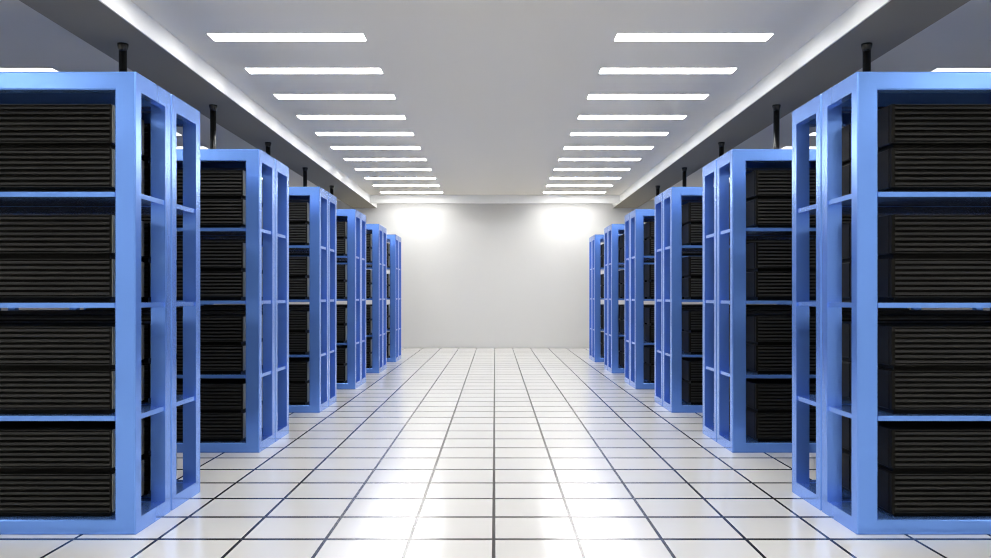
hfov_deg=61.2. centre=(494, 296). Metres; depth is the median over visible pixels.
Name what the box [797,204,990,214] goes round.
shelf
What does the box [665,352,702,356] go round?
shelf
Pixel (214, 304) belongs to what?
server
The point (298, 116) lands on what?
recessed light
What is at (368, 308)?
server
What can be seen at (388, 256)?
server
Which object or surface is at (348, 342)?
shelf
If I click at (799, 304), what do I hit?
shelf
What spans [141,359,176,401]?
server
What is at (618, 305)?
grille
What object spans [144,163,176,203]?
server
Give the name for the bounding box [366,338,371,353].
server
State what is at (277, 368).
shelf
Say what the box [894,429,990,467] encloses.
grille
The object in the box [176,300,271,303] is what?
shelf
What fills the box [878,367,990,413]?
server
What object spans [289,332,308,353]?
server
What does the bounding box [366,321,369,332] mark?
grille
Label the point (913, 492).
grille
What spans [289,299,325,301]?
shelf
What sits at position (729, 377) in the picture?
server
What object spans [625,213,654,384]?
rack
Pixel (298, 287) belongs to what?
server
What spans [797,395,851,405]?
shelf
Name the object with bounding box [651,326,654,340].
grille
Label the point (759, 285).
server
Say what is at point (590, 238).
rack
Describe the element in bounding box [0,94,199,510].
rack
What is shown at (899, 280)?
server
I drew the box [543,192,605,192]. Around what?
recessed light
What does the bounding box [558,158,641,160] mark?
recessed light
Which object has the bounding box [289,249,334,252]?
shelf
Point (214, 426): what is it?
server
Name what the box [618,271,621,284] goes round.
server
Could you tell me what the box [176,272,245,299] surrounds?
server
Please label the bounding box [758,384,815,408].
grille
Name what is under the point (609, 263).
shelf
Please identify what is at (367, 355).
grille
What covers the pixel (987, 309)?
wall
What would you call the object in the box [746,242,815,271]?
server
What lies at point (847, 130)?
server
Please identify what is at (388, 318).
server
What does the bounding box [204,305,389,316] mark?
server
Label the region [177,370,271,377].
shelf
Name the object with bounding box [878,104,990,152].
server
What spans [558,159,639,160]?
diffuser
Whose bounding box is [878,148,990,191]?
server
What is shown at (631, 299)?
shelf
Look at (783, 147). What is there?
diffuser
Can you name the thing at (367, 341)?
grille
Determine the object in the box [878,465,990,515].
server
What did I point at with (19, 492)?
grille
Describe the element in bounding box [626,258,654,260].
shelf
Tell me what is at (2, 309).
wall
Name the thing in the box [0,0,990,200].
ceiling
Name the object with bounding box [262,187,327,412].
rack
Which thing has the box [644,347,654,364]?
server
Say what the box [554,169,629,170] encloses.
diffuser
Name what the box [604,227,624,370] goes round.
rack
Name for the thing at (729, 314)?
server
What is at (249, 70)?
recessed light
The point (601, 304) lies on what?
server
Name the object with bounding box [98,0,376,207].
strip light
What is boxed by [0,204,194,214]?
shelf
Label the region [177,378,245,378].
grille
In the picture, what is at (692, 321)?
server
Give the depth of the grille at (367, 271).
12.40 m
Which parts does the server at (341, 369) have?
plate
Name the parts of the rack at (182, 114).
frame, panel, frame, rail, rail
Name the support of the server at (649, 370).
on the rack at (637, 216)
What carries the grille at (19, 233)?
attached to the server at (22, 236)
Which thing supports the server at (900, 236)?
in the rack at (863, 93)
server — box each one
[0,104,143,155]
[0,148,143,193]
[0,214,143,258]
[0,259,143,301]
[0,311,308,332]
[0,314,262,340]
[0,315,245,344]
[0,321,176,362]
[0,324,143,369]
[0,365,143,413]
[0,418,143,471]
[0,459,143,515]
[9,310,308,310]
[85,308,346,324]
[141,123,176,167]
[141,199,245,227]
[141,223,176,261]
[141,262,176,301]
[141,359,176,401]
[141,445,176,493]
[142,408,176,454]
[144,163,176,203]
[145,307,346,307]
[176,170,245,199]
[176,242,245,271]
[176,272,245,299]
[176,344,245,373]
[176,379,245,411]
[176,410,245,440]
[177,224,308,244]
[177,306,371,319]
[177,377,262,401]
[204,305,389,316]
[214,304,389,315]
[289,202,308,223]
[289,239,346,255]
[289,256,308,277]
[289,278,308,298]
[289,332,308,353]
[289,357,308,358]
[289,359,308,382]
[289,381,308,403]
[337,221,346,238]
[337,248,371,262]
[337,264,346,281]
[337,282,346,298]
[337,325,346,342]
[337,347,346,364]
[337,364,346,382]
[366,234,371,248]
[366,255,389,267]
[366,270,371,283]
[366,284,371,297]
[366,320,371,334]
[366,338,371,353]
[366,353,371,367]
[387,243,389,254]
[387,274,389,285]
[387,286,389,297]
[387,317,389,328]
[387,332,389,344]
[387,344,389,357]
[601,304,778,315]
[602,256,624,267]
[602,305,789,314]
[618,236,621,249]
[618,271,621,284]
[618,337,624,351]
[620,234,624,248]
[620,248,654,262]
[620,270,624,283]
[620,284,624,297]
[620,306,814,319]
[620,320,624,334]
[620,338,624,353]
[620,352,624,367]
[644,221,654,238]
[644,239,702,255]
[644,264,654,281]
[644,282,654,298]
[644,307,846,323]
[644,308,909,324]
[644,324,654,342]
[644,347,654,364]
[644,363,654,382]
[682,202,702,225]
[682,224,815,244]
[682,256,702,277]
[682,278,702,298]
[682,310,986,330]
[682,311,990,332]
[682,331,702,353]
[682,357,702,358]
[682,359,702,382]
[682,380,702,403]
[729,314,990,339]
[729,377,815,399]
[746,170,815,201]
[746,199,884,227]
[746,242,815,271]
[746,272,815,299]
[746,315,990,344]
[746,343,815,373]
[746,379,815,411]
[746,407,815,440]
[842,123,851,165]
[842,163,851,195]
[842,223,851,262]
[842,262,851,301]
[842,321,990,361]
[842,361,851,400]
[842,416,851,453]
[842,450,851,492]
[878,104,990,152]
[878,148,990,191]
[878,214,990,259]
[878,259,990,301]
[878,324,990,369]
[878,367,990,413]
[878,421,990,471]
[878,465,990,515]
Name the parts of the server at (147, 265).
plate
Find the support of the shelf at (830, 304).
attached to the rack at (863, 93)
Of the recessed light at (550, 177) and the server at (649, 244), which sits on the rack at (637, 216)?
the server at (649, 244)
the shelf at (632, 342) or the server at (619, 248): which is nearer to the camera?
the shelf at (632, 342)
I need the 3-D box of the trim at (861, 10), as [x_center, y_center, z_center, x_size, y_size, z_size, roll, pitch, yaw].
[2.609,-2.034,8.055,0.012,0.163,20.910,0,0,0]
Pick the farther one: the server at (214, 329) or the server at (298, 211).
the server at (298, 211)
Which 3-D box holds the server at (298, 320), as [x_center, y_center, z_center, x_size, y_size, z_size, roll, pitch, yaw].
[-3.434,0.249,8.389,3.200,0.212,0.370,0,0,0]
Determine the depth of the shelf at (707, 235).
6.75 m
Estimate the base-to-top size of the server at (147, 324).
0.212 m
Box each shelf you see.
[0,192,163,205]
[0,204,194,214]
[0,302,163,307]
[0,405,163,420]
[141,395,194,406]
[176,228,271,234]
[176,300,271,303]
[176,302,194,306]
[177,234,285,238]
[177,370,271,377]
[262,245,325,249]
[262,366,285,370]
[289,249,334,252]
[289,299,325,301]
[289,352,325,356]
[337,256,359,258]
[337,341,359,344]
[609,263,654,264]
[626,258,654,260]
[631,256,686,258]
[631,299,654,300]
[631,341,654,344]
[656,249,702,252]
[665,245,729,249]
[665,299,702,301]
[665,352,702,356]
[705,233,815,238]
[705,366,729,370]
[720,228,815,234]
[720,300,815,303]
[720,370,815,377]
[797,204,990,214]
[797,302,815,306]
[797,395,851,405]
[828,192,990,205]
[828,302,990,307]
[828,405,990,420]
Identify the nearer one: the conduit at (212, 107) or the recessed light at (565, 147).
the conduit at (212, 107)
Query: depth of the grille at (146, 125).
4.47 m
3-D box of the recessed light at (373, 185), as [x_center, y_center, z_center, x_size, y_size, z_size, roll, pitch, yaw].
[-1.688,-2.113,15.979,1.273,0.006,0.200,0,0,0]
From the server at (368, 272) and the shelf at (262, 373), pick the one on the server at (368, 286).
the server at (368, 272)
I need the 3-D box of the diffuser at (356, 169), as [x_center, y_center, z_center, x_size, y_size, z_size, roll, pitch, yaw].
[-1.688,-2.113,13.947,1.249,0.006,0.176,0,0,0]
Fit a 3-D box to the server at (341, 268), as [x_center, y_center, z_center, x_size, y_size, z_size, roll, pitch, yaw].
[-3.434,-0.289,10.482,3.200,0.212,0.370,0,0,0]
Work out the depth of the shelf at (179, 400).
4.65 m
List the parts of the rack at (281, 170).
frame, frame, rail, rail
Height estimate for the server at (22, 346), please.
0.212 m
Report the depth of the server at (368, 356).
12.41 m
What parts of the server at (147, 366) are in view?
plate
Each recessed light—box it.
[0,68,59,71]
[177,146,208,148]
[206,33,367,40]
[244,68,383,73]
[273,94,395,98]
[296,115,405,118]
[314,132,413,135]
[330,146,420,148]
[343,158,426,160]
[354,168,431,170]
[364,177,435,178]
[373,185,439,185]
[380,192,442,192]
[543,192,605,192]
[546,185,612,185]
[549,177,621,178]
[553,168,630,170]
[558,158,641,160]
[563,146,653,148]
[570,132,668,135]
[577,115,687,118]
[586,94,709,98]
[598,68,737,73]
[613,33,774,40]
[781,146,815,148]
[930,68,990,71]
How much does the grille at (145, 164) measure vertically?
0.184 m
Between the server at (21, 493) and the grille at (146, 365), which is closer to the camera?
the server at (21, 493)
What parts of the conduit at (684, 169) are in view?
stem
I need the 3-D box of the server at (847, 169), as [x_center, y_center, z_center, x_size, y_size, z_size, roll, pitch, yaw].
[3.500,-0.606,4.650,3.200,0.212,0.370,0,0,0]
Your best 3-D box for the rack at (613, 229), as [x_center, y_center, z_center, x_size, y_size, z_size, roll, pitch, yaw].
[3.478,0.032,12.575,3.506,2.205,0.435,0,0,0]
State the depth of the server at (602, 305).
14.50 m
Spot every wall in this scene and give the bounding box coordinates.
[1,308,82,310]
[289,201,702,347]
[910,308,989,310]
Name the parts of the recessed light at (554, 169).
frame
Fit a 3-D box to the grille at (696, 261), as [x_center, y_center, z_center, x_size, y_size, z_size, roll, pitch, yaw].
[3.503,-0.301,8.215,3.166,0.184,0.021,0,0,0]
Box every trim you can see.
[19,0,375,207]
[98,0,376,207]
[370,195,619,202]
[613,0,890,207]
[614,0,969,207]
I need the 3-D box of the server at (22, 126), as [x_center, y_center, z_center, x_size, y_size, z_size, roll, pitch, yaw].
[-3.434,-0.819,4.203,3.200,0.212,0.370,0,0,0]
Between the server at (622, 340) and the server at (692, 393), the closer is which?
the server at (692, 393)
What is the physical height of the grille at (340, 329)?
0.184 m
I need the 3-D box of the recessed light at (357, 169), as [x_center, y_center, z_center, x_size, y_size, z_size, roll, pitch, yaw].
[-1.688,-2.113,13.947,1.273,0.006,0.200,0,0,0]
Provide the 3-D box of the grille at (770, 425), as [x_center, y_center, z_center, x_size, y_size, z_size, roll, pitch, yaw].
[3.503,0.944,6.122,3.166,0.184,0.021,0,0,0]
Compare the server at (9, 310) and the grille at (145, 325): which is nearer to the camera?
the grille at (145, 325)
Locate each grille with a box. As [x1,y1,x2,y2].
[0,104,108,142]
[0,149,108,186]
[0,214,108,252]
[0,259,108,296]
[0,327,108,364]
[0,371,108,409]
[0,429,109,467]
[0,473,110,512]
[141,123,148,158]
[141,363,148,397]
[141,456,147,490]
[143,223,147,256]
[143,324,147,357]
[143,417,147,450]
[144,163,147,194]
[144,263,147,296]
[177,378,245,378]
[289,362,305,380]
[337,264,343,279]
[337,282,343,296]
[337,326,343,340]
[337,366,343,380]
[366,234,369,246]
[366,248,369,260]
[366,270,369,281]
[366,284,369,296]
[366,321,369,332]
[366,340,369,351]
[366,354,369,366]
[618,305,788,305]
[644,306,814,306]
[651,221,654,236]
[651,264,654,279]
[651,282,654,296]
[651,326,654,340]
[651,348,654,363]
[651,366,654,380]
[691,202,702,220]
[691,256,702,274]
[691,278,702,296]
[691,333,702,351]
[691,362,702,380]
[691,383,702,401]
[746,378,815,378]
[758,170,815,195]
[758,243,815,267]
[758,345,815,370]
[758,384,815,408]
[758,413,815,438]
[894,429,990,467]
[894,473,990,512]
[895,104,990,142]
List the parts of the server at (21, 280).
plate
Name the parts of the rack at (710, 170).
rail, rail, frame, frame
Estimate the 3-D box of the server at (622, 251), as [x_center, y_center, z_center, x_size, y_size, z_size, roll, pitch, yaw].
[3.500,-0.606,12.575,3.200,0.212,0.370,0,0,0]
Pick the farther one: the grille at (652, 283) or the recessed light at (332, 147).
the recessed light at (332, 147)
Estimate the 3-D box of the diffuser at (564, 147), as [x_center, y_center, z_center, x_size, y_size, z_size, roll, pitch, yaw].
[1.613,-2.113,11.914,1.249,0.006,0.176,0,0,0]
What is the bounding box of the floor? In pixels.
[0,348,990,557]
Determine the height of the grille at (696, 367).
0.184 m
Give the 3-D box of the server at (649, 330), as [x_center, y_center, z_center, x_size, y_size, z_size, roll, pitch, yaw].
[3.500,0.462,10.482,3.200,0.212,0.370,0,0,0]
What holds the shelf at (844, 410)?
attached to the rack at (863, 93)
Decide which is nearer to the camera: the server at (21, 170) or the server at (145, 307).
the server at (21, 170)
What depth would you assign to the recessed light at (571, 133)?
10.85 m
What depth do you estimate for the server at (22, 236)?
4.03 m
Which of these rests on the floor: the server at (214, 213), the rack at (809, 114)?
the rack at (809, 114)
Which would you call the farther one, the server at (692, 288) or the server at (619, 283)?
the server at (619, 283)
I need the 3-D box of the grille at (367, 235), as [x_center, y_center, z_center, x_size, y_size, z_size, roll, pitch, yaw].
[-3.431,-0.830,12.401,3.166,0.184,0.021,0,0,0]
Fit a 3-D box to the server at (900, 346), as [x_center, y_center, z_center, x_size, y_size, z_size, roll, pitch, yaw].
[3.500,0.249,4.203,3.200,0.212,0.370,0,0,0]
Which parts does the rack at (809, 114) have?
rail, rail, frame, panel, frame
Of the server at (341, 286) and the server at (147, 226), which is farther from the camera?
the server at (341, 286)
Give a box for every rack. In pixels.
[0,72,169,534]
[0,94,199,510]
[0,192,336,406]
[69,209,360,388]
[176,149,274,452]
[177,159,288,441]
[200,234,398,361]
[205,237,400,359]
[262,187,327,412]
[337,213,365,384]
[337,224,382,372]
[366,227,386,369]
[589,236,784,359]
[592,234,791,361]
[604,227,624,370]
[608,224,654,372]
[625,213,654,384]
[630,209,921,388]
[655,192,990,406]
[663,187,729,412]
[703,159,815,441]
[717,149,815,452]
[792,94,990,510]
[822,72,990,534]
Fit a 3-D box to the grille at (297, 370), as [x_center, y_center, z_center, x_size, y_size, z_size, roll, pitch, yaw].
[-3.431,0.732,8.215,3.166,0.184,0.021,0,0,0]
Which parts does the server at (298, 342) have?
plate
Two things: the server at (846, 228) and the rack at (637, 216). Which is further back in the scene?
the rack at (637, 216)
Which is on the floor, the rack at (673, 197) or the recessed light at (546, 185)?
the rack at (673, 197)
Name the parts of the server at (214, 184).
plate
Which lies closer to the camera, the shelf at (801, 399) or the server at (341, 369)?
the shelf at (801, 399)
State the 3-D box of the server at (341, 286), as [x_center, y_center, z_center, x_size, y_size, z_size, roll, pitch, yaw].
[-3.434,-0.077,10.482,3.200,0.212,0.370,0,0,0]
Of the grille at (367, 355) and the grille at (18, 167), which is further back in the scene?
the grille at (367, 355)
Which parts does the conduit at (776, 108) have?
stem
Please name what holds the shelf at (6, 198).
attached to the rack at (130, 93)
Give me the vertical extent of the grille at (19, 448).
0.184 m
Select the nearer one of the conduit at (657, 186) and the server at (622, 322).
the server at (622, 322)
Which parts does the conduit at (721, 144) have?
stem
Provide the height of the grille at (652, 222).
0.184 m
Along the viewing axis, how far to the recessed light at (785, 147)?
11.87 m
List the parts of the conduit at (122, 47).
stem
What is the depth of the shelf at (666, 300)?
8.18 m
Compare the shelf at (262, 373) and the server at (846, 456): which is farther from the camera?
the shelf at (262, 373)
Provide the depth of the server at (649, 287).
10.34 m
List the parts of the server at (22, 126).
plate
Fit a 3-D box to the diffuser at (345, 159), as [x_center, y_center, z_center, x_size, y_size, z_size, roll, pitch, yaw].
[-1.688,-2.113,12.930,1.249,0.006,0.176,0,0,0]
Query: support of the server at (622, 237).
in the rack at (613, 229)
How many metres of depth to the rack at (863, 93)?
4.01 m
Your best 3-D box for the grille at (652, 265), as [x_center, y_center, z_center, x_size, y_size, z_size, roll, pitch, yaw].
[3.503,-0.301,10.308,3.166,0.184,0.021,0,0,0]
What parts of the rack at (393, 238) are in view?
frame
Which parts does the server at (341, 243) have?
plate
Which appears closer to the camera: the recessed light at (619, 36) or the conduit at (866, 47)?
the conduit at (866, 47)
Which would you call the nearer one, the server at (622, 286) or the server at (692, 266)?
the server at (692, 266)
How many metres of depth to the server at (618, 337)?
12.87 m
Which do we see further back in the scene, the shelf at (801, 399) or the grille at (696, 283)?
the grille at (696, 283)
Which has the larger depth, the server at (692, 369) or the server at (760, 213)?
the server at (692, 369)
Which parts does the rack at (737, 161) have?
rail, rail, panel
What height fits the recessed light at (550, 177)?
0.006 m
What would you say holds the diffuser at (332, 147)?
attached to the recessed light at (332, 147)
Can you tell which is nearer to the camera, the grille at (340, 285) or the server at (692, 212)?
the server at (692, 212)
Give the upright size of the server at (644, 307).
0.212 m
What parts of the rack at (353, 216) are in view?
rail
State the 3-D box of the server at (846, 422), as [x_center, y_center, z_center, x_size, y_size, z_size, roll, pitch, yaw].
[3.500,0.744,4.650,3.200,0.212,0.370,0,0,0]
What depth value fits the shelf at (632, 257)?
10.27 m
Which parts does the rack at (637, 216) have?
rail, frame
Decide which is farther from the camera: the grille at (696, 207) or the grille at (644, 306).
the grille at (644, 306)
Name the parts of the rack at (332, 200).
rail, rail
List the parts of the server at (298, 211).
plate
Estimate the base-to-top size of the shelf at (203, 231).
0.024 m
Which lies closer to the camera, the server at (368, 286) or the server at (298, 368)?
the server at (298, 368)
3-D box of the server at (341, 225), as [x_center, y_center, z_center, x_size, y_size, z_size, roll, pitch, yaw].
[-3.434,-0.819,10.482,3.200,0.212,0.370,0,0,0]
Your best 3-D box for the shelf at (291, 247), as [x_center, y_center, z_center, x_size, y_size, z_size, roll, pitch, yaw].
[-3.462,-0.487,8.389,3.494,0.024,0.423,0,0,0]
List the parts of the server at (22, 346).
plate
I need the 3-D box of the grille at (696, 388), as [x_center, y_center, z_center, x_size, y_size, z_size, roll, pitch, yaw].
[3.503,0.944,8.215,3.166,0.184,0.021,0,0,0]
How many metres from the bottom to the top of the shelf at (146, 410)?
0.024 m
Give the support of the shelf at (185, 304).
attached to the rack at (182, 114)
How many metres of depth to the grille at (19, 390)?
4.03 m
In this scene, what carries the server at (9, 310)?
in the rack at (332, 200)
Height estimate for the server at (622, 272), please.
0.212 m
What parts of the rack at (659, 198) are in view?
rail, rail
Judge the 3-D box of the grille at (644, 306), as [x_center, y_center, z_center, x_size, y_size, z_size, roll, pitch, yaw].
[3.503,0.238,12.401,3.166,0.184,0.021,0,0,0]
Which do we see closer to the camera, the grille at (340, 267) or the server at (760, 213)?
the server at (760, 213)
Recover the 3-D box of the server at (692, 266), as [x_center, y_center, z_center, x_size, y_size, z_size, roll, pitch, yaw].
[3.500,-0.289,8.389,3.200,0.212,0.370,0,0,0]
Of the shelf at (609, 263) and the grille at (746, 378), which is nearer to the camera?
the grille at (746, 378)
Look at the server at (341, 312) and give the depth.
10.30 m
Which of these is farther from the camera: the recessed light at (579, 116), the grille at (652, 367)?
the grille at (652, 367)
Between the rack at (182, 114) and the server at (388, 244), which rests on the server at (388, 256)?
the server at (388, 244)
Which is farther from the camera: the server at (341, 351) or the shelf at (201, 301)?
the server at (341, 351)
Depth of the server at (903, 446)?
4.04 m
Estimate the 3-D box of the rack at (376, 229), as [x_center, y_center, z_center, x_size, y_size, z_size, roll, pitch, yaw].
[-3.462,0.032,12.575,3.506,2.205,0.435,0,0,0]
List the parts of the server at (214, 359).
plate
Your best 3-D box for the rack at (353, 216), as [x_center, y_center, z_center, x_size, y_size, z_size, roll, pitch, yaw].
[-3.462,0.032,10.482,3.506,2.205,0.435,0,0,0]
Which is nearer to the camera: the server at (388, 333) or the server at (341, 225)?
the server at (341, 225)
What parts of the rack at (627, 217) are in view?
rail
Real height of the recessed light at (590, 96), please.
0.006 m
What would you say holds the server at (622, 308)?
in the rack at (613, 229)
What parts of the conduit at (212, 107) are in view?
stem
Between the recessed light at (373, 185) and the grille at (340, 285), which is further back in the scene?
the recessed light at (373, 185)
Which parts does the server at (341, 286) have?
plate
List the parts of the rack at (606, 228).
frame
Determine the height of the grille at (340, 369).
0.184 m
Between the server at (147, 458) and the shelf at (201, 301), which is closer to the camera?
the server at (147, 458)
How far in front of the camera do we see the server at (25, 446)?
4.04 m
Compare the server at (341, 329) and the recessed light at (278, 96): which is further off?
the server at (341, 329)
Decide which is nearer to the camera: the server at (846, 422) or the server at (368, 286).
the server at (846, 422)
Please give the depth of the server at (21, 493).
4.03 m
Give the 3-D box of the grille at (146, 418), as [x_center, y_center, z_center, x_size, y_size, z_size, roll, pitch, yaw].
[-3.431,0.732,4.476,3.166,0.184,0.021,0,0,0]
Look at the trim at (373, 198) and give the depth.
17.48 m
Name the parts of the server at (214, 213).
plate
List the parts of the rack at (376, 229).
frame, frame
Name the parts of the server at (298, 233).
plate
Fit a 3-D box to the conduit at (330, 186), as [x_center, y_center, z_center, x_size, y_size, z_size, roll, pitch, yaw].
[-2.875,-1.512,14.778,0.082,0.882,0.082,0,0,0]
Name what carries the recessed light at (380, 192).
in the ceiling
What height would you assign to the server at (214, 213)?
0.212 m
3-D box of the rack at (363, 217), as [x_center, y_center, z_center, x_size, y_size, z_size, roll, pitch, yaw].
[-3.462,0.032,10.930,3.506,2.205,0.435,0,0,0]
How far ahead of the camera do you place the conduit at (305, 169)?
12.68 m
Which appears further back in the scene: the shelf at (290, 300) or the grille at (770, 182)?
the shelf at (290, 300)
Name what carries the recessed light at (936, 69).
in the ceiling
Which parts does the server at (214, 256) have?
plate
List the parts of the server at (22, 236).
plate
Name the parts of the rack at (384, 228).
frame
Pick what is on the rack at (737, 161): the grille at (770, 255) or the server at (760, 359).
the server at (760, 359)
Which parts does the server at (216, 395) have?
plate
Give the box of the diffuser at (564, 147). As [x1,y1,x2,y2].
[564,147,652,148]
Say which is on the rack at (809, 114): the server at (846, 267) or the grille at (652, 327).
the server at (846, 267)
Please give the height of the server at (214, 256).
0.212 m
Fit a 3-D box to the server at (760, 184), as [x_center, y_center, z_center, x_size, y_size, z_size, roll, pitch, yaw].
[3.500,-0.819,6.296,3.200,0.212,0.370,0,0,0]
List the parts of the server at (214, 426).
plate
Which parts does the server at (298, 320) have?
plate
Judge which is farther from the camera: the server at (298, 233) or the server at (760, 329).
the server at (298, 233)
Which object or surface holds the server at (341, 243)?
in the rack at (353, 216)
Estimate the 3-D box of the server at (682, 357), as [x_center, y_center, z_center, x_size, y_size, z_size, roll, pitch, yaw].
[3.500,0.744,8.836,3.200,0.212,0.370,0,0,0]
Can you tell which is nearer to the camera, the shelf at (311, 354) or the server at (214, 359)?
the server at (214, 359)
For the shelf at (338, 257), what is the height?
0.024 m
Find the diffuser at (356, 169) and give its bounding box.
[356,169,430,170]
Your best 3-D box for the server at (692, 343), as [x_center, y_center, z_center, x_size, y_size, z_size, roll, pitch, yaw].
[3.500,0.462,8.389,3.200,0.212,0.370,0,0,0]
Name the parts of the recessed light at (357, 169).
frame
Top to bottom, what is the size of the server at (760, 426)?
0.212 m
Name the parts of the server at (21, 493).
plate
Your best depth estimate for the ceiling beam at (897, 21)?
7.44 m
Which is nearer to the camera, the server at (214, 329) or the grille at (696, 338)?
the server at (214, 329)
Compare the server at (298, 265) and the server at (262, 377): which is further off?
the server at (298, 265)
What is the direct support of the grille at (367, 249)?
attached to the server at (368, 250)
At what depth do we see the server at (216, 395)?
6.13 m
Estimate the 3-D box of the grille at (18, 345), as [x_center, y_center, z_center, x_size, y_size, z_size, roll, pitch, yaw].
[-3.431,0.238,4.029,3.166,0.184,0.021,0,0,0]
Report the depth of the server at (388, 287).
14.50 m
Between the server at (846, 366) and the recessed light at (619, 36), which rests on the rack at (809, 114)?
the server at (846, 366)
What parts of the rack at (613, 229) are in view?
frame, frame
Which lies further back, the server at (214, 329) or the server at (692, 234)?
the server at (692, 234)
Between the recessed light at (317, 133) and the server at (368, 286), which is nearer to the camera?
the recessed light at (317, 133)
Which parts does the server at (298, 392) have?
plate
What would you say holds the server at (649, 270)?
in the rack at (637, 216)
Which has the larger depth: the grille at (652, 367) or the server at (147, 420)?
the grille at (652, 367)
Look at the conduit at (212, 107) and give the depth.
8.53 m
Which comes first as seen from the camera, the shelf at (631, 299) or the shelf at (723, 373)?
the shelf at (723, 373)
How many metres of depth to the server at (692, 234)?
8.22 m
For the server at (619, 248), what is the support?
in the rack at (606, 228)
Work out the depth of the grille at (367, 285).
12.39 m
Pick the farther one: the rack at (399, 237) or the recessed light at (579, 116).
the rack at (399, 237)
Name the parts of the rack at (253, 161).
rail, rail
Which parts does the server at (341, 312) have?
plate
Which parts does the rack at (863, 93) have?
rail, rail, panel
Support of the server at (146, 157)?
in the rack at (182, 114)
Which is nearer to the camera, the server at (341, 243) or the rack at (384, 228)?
the server at (341, 243)
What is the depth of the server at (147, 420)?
4.47 m
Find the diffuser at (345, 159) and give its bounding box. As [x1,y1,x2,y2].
[345,159,425,160]
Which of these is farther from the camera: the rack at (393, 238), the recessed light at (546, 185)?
the recessed light at (546, 185)
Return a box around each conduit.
[117,42,128,71]
[209,104,216,148]
[265,142,270,155]
[302,167,307,186]
[329,185,333,194]
[655,185,659,195]
[682,167,686,186]
[718,142,724,156]
[772,104,780,148]
[861,42,872,71]
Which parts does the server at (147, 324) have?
plate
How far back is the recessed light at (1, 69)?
7.82 m
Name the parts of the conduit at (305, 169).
stem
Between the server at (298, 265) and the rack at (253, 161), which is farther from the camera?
the server at (298, 265)
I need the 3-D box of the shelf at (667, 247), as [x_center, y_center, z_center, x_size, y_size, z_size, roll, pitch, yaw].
[3.478,-0.487,8.389,3.494,0.024,0.423,0,0,0]
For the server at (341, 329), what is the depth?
10.31 m
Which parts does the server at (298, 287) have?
plate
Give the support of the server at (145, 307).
on the server
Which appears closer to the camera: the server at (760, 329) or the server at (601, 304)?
the server at (760, 329)
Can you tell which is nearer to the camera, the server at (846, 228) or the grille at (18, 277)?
the grille at (18, 277)
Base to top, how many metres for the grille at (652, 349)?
0.184 m
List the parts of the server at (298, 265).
plate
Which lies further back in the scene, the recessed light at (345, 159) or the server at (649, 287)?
the recessed light at (345, 159)
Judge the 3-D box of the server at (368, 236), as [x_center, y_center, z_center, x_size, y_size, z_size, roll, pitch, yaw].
[-3.434,-0.819,12.575,3.200,0.212,0.370,0,0,0]
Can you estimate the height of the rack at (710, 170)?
2.205 m
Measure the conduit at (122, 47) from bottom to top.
0.882 m
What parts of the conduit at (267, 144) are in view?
stem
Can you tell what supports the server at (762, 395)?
in the rack at (737, 161)
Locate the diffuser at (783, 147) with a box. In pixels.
[782,147,815,148]
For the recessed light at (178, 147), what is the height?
0.006 m
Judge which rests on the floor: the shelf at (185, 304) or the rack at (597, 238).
the rack at (597, 238)
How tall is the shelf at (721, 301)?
0.024 m
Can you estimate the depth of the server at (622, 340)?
12.47 m
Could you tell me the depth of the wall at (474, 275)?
18.51 m
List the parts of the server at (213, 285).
plate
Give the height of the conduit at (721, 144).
0.882 m
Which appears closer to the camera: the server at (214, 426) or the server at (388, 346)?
the server at (214, 426)
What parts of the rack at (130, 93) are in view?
panel, rail, rail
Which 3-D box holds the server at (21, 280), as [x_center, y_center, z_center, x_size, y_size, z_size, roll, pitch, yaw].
[-3.434,-0.077,4.203,3.200,0.212,0.370,0,0,0]
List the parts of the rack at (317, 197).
frame, frame, rail, rail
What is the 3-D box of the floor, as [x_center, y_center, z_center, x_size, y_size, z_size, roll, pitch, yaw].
[0.000,1.194,8.055,12.800,0.120,20.910,0,0,0]
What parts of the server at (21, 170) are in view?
plate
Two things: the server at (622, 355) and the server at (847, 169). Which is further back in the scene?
the server at (622, 355)
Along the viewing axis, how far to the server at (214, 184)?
6.12 m
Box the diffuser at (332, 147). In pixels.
[332,147,419,148]
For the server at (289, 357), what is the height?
0.212 m
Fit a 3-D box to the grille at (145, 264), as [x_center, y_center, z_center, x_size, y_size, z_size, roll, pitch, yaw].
[-3.431,-0.089,4.476,3.166,0.184,0.021,0,0,0]
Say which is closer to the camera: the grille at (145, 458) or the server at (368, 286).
the grille at (145, 458)
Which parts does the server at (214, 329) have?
plate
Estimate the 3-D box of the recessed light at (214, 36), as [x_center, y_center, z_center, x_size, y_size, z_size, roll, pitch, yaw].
[-1.688,-2.113,6.831,1.273,0.006,0.200,0,0,0]
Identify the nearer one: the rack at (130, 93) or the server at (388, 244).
the rack at (130, 93)
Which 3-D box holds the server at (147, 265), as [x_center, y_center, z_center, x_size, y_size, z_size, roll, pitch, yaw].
[-3.434,-0.077,4.650,3.200,0.212,0.370,0,0,0]
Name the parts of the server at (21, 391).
plate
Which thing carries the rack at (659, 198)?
on the floor
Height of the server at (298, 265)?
0.212 m
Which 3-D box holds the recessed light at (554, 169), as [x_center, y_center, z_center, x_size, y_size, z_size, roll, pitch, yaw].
[1.613,-2.113,13.947,1.273,0.006,0.200,0,0,0]
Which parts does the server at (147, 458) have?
plate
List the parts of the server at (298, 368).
plate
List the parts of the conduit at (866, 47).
stem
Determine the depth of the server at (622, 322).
12.47 m
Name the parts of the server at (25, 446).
plate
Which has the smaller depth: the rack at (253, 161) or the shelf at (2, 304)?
the shelf at (2, 304)
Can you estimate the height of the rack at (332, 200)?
2.205 m
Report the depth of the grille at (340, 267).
10.30 m
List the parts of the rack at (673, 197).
rail, rail, frame, frame, panel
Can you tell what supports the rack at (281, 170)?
on the floor
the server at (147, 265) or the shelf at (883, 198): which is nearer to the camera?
the shelf at (883, 198)

